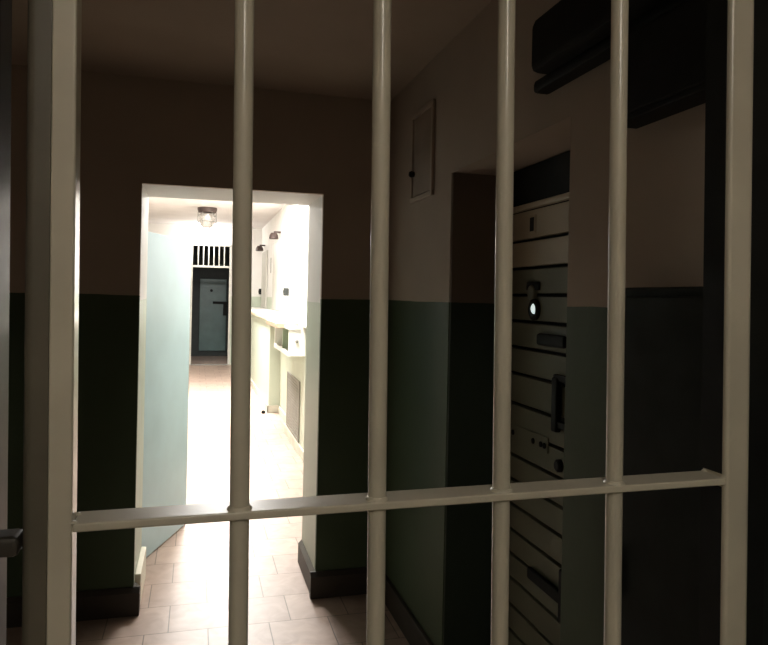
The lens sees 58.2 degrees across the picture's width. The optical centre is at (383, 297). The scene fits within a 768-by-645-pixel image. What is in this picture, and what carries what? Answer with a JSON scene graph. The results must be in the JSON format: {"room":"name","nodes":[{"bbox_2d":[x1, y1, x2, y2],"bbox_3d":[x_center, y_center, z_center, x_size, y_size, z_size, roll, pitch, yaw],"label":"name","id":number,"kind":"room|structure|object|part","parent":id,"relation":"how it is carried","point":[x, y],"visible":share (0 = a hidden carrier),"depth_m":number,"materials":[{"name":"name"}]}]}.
{"room":"prison interior","nodes":[
{"label":"prison interior","id":0,"kind":"room"},
{"bbox_2d":[7,64,371,596],"bbox_3d":[-0.888,0.194,3.547,3.050,2.775,0.030,1,0,-15],"label":"wall","id":1,"kind":"structure","parent":0,"point":[136,131],"depth_m":3.45,"materials":[{"name":"paint"}]},
{"bbox_2d":[6,582,140,627],"bbox_3d":[-1.708,1.497,3.327,1.004,0.135,0.080,1,0,-15],"label":"baseboard","id":2,"kind":"structure","parent":1,"relation":"attached to","point":[124,601],"depth_m":3.38,"materials":[{"name":"black wood"}]},
{"bbox_2d":[135,547,145,603],"bbox_3d":[-1.310,1.490,3.715,0.028,0.165,0.400,1,0,-15],"label":"baseboard","id":3,"kind":"structure","parent":1,"relation":"attached to","point":[140,574],"depth_m":3.66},
{"bbox_2d":[134,184,321,582],"bbox_3d":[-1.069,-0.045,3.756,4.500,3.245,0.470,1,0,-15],"label":"doorway","id":4,"kind":"structure","parent":1,"relation":"in","point":[313,201],"depth_m":3.83,"materials":[{"name":"paint"}]},
{"bbox_2d":[141,232,191,557],"bbox_3d":[-1.415,0.585,4.357,0.056,1.959,0.875,1,0,4],"label":"door","id":5,"kind":"structure","parent":4,"relation":"attached to","point":[169,258],"depth_m":4.39,"materials":[{"name":"blue paint"}]},
{"bbox_2d":[148,223,261,364],"bbox_3d":[-4.284,-0.113,15.623,4.500,3.245,0.200,1,0,-15],"label":"wall","id":6,"kind":"structure","parent":0,"point":[218,235],"depth_m":15.67,"materials":[{"name":"paint"}]},
{"bbox_2d":[189,244,231,364],"bbox_3d":[-3.926,0.155,15.628,0.885,2.725,0.080,1,0,-15],"label":"door frame","id":7,"kind":"structure","parent":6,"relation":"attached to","point":[198,245],"depth_m":15.63,"materials":[{"name":"white metal"}]},
{"bbox_2d":[6,356,409,644],"bbox_3d":[-2.156,1.615,7.636,4.500,0.120,21.350,1,0,-15],"label":"floor","id":8,"kind":"structure","parent":0,"point":[185,598],"depth_m":3.99,"materials":[{"name":"beige tile"}]},
{"bbox_2d":[0,0,22,644],"bbox_3d":[-0.913,0.531,0.610,1.072,2.130,0.061,1,0,-15],"label":"panel","id":9,"kind":"object","parent":8,"relation":"on","point":[11,540],"visible":0.96,"depth_m":0.75,"materials":[{"name":"paint"}]},
{"bbox_3d":[-0.904,0.256,0.598,1.072,0.033,0.036,1,0,-15],"label":"cross rail","id":10,"kind":"part","parent":9,"relation":"part of","materials":[{"name":"metal"}]},
{"bbox_2d":[22,0,51,644],"bbox_3d":[-0.380,0.537,0.764,0.053,2.120,0.066,1,0,-15],"label":"door frame","id":11,"kind":"structure","parent":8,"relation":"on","point":[39,22],"depth_m":0.73,"materials":[{"name":"paint"}]},
{"bbox_2d":[46,0,753,644],"bbox_3d":[0.070,0.541,0.876,0.930,2.069,0.049,1,0,-15],"label":"gate","id":12,"kind":"object","parent":11,"relation":"attached to","point":[722,480],"visible":1,"depth_m":0.88,"materials":[{"name":"metal"}]},
{"bbox_3d":[0.065,0.250,0.872,0.846,0.021,0.046,1,0,-15],"label":"cross rail","id":13,"kind":"part","parent":12,"relation":"part of","materials":[{"name":"metal"}]},
{"bbox_2d":[621,286,767,644],"bbox_3d":[0.595,0.795,1.379,0.097,1.635,0.422,1,0,-15],"label":"locker","id":14,"kind":"object","parent":8,"relation":"on","point":[664,325],"visible":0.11,"depth_m":1.40,"materials":[{"name":"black metal"}]},
{"bbox_3d":[0.569,0.775,1.371,0.014,1.555,0.390,1,0,-15],"label":"door","id":15,"kind":"part","parent":14,"relation":"part of","materials":[{"name":"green metal"}]},
{"bbox_2d":[191,245,229,355],"bbox_3d":[-4.893,-0.125,17.867,4.500,3.245,0.150,1,0,-15],"label":"wall","id":16,"kind":"structure","parent":0,"point":[199,273],"depth_m":17.85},
{"bbox_2d":[199,279,227,350],"bbox_3d":[-4.410,0.438,17.861,0.710,1.860,0.120,1,0,-15],"label":"door","id":17,"kind":"structure","parent":16,"relation":"in","point":[213,292],"depth_m":17.86,"materials":[{"name":"teal paint"}]},
{"bbox_2d":[148,197,285,227],"bbox_3d":[-2.985,-1.683,10.951,4.500,0.150,14.480,1,0,-15],"label":"ceiling","id":18,"kind":"structure","parent":0,"point":[177,211],"depth_m":12.89,"materials":[{"name":"paint"}]},
{"bbox_2d":[198,207,216,229],"bbox_3d":[-3.163,-1.412,12.345,0.342,0.399,0.342,1,0,-15],"label":"ceiling lamp","id":19,"kind":"object","parent":18,"relation":"hanging from","point":[207,217],"visible":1,"depth_m":12.24,"materials":[{"name":"clear glass"}]},
{"bbox_2d":[199,213,214,227],"bbox_3d":[-3.164,-1.382,12.345,0.269,0.259,0.269,1,0,-15],"label":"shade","id":20,"kind":"object","parent":19,"relation":"on","point":[207,220],"depth_m":12.24,"materials":[{"name":"glass"}]},
{"bbox_2d":[12,0,491,100],"bbox_3d":[-0.022,-1.151,0.459,3.050,0.150,6.410,1,0,-15],"label":"ceiling","id":21,"kind":"structure","parent":0,"point":[320,47],"depth_m":2.90,"materials":[{"name":"paint"}]},
{"bbox_2d":[251,314,286,412],"bbox_3d":[-2.035,0.907,12.016,0.445,1.300,7.950,1,0,-15],"label":"wall","id":22,"kind":"structure","parent":0,"point":[268,364],"depth_m":9.69,"materials":[{"name":"paint"}]},
{"bbox_2d":[251,379,303,460],"bbox_3d":[-1.703,1.515,10.136,0.162,0.100,11.760,1,0,-15],"label":"baseboard","id":23,"kind":"structure","parent":22,"relation":"attached to","point":[269,408],"depth_m":9.04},
{"bbox_2d":[251,307,305,327],"bbox_3d":[-1.605,0.267,10.103,0.642,0.055,11.460,1,0,-15],"label":"ledge shelf","id":24,"kind":"object","parent":22,"relation":"on","point":[277,319],"visible":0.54,"depth_m":8.74,"materials":[{"name":"white ceramic"}]},
{"bbox_2d":[261,205,308,316],"bbox_3d":[-0.899,-0.041,10.241,0.780,3.245,11.960,1,0,-15],"label":"wall","id":25,"kind":"structure","parent":0,"point":[291,220],"depth_m":10.81,"materials":[{"name":"paint"}]},
{"bbox_2d":[256,245,264,250],"bbox_3d":[-2.707,-1.097,15.112,0.208,0.140,0.167,1,0,-15],"label":"light","id":26,"kind":"object","parent":25,"relation":"attached to","point":[258,248],"visible":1,"depth_m":15.05,"materials":[{"name":"brown metal"}]},
{"bbox_3d":[-2.725,-1.083,15.107,0.170,0.110,0.167,1,0,-15],"label":"lamp shade","id":27,"kind":"part","parent":26,"relation":"part of","materials":[{"name":"brown metal"}]},
{"bbox_2d":[261,250,267,307],"bbox_3d":[-2.591,-0.400,14.941,0.030,1.210,1.000,1,0,-15],"label":"door","id":28,"kind":"structure","parent":25,"relation":"in","point":[264,254],"depth_m":14.74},
{"bbox_2d":[269,231,280,238],"bbox_3d":[-1.947,-1.121,12.313,0.208,0.140,0.167,1,0,-15],"label":"light","id":29,"kind":"object","parent":25,"relation":"attached to","point":[274,235],"visible":1,"depth_m":12.25,"materials":[{"name":"brown metal"}]},
{"bbox_3d":[-1.966,-1.107,12.308,0.170,0.110,0.167,1,0,-15],"label":"lamp shade","id":30,"kind":"part","parent":29,"relation":"part of","materials":[{"name":"brown metal"}]},
{"bbox_2d":[272,238,282,310],"bbox_3d":[-1.936,-0.411,12.527,0.030,1.260,1.400,1,0,-15],"label":"door","id":31,"kind":"structure","parent":25,"relation":"in","point":[277,278],"depth_m":12.32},
{"bbox_2d":[283,288,288,295],"bbox_3d":[-1.574,-0.098,11.073,0.092,0.130,0.140,1,0,-15],"label":"switch box","id":32,"kind":"object","parent":25,"relation":"attached to","point":[285,290],"visible":1,"depth_m":11.01,"materials":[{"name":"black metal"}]},
{"bbox_2d":[285,0,704,644],"bbox_3d":[0.524,0.224,3.018,0.600,2.775,10.750,1,0,-15],"label":"wall","id":33,"kind":"structure","parent":0,"point":[666,156],"depth_m":2.23,"materials":[{"name":"paint"}]},
{"bbox_2d":[274,326,305,356],"bbox_3d":[-1.016,0.424,7.339,0.175,0.290,1.286,1,0,-15],"label":"wall box","id":34,"kind":"object","parent":33,"relation":"attached to","point":[290,340],"visible":0.82,"depth_m":6.75,"materials":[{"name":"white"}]},
{"bbox_2d":[286,371,299,442],"bbox_3d":[-0.991,1.159,7.498,0.013,0.620,0.980,1,0,-15],"label":"grille panel","id":35,"kind":"object","parent":33,"relation":"attached to","point":[293,403],"visible":1,"depth_m":7.43,"materials":[{"name":"grey metal"}]},
{"bbox_2d":[298,539,433,644],"bbox_3d":[-0.147,1.530,3.500,0.390,0.135,1.463,1,0,-15],"label":"baseboard","id":36,"kind":"structure","parent":33,"relation":"attached to","point":[350,581],"depth_m":3.66,"materials":[{"name":"black wood"}]},
{"bbox_2d":[409,99,435,203],"bbox_3d":[0.168,-0.669,3.194,0.033,0.425,0.315,1,0,-15],"label":"hatch","id":37,"kind":"object","parent":33,"relation":"attached to","point":[421,174],"visible":1,"depth_m":3.18,"materials":[{"name":"paint"}]},
{"bbox_3d":[0.132,-0.592,3.304,0.025,0.032,0.032,1,0,-15],"label":"knob","id":38,"kind":"part","parent":37,"relation":"part of","materials":[{"name":"black metal"}]},
{"bbox_3d":[0.180,-0.669,3.197,0.008,0.371,0.261,1,0,-15],"label":"hatch door","id":39,"kind":"part","parent":37,"relation":"part of","materials":[{"name":"paint"}]},
{"bbox_2d":[443,172,495,644],"bbox_3d":[0.406,0.549,2.871,0.301,2.120,0.014,1,0,-15],"label":"trim","id":40,"kind":"structure","parent":33,"relation":"attached to","point":[468,527],"depth_m":2.85,"materials":[{"name":"paint"}]},
{"bbox_2d":[508,151,569,644],"bbox_3d":[0.612,0.544,2.447,0.096,2.097,0.931,1,0,-15],"label":"door","id":41,"kind":"structure","parent":33,"relation":"in","point":[541,189],"depth_m":2.54,"materials":[{"name":"paint"}]},
{"bbox_3d":[0.539,0.525,2.623,0.006,0.056,0.345,1,0,-15],"label":"plate","id":42,"kind":"part","parent":41,"relation":"part of","materials":[{"name":"paint"}]},
{"bbox_3d":[0.562,-0.278,2.608,0.006,0.070,0.053,1,0,-15],"label":"slot plate","id":43,"kind":"part","parent":41,"relation":"part of","materials":[{"name":"paint"}]},
{"bbox_3d":[0.607,-0.348,2.440,0.026,0.022,0.931,1,0,-15],"label":"head rail","id":44,"kind":"part","parent":41,"relation":"part of","materials":[{"name":"paint"}]},
{"bbox_3d":[0.624,-0.431,2.445,0.034,0.145,0.931,1,0,-15],"label":"head panel","id":45,"kind":"part","parent":41,"relation":"part of","materials":[{"name":"black metal"}]},
{"bbox_3d":[0.590,0.150,2.433,0.022,0.044,0.197,1,0,-15],"label":"pull handle","id":46,"kind":"part","parent":41,"relation":"part of","materials":[{"name":"black metal"}]},
{"bbox_3d":[0.607,0.364,2.343,0.024,0.198,0.122,1,0,-15],"label":"latch arm","id":47,"kind":"part","parent":41,"relation":"part of","materials":[{"name":"black metal"}]},
{"bbox_3d":[0.599,0.578,2.374,0.018,0.044,0.044,1,0,-15],"label":"lock knob","id":48,"kind":"part","parent":41,"relation":"part of","materials":[{"name":"black metal"}]},
{"bbox_2d":[532,0,684,94],"bbox_3d":[0.547,-0.695,1.667,0.100,0.188,0.780,1,0,-15],"label":"door frame","id":49,"kind":"structure","parent":33,"relation":"attached to","point":[572,38],"depth_m":1.76,"materials":[{"name":"black metal"}]},
{"bbox_3d":[0.555,-0.711,1.638,0.100,0.155,0.720,1,0,-15],"label":"casing","id":50,"kind":"part","parent":49,"relation":"part of","materials":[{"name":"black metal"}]},
{"bbox_2d":[627,0,706,128],"bbox_3d":[0.622,-0.498,1.411,0.082,0.198,0.445,1,0,-15],"label":"upper cabinet","id":51,"kind":"object","parent":33,"relation":"attached to","point":[667,54],"visible":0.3,"depth_m":1.42,"materials":[{"name":"black metal"}]}
]}

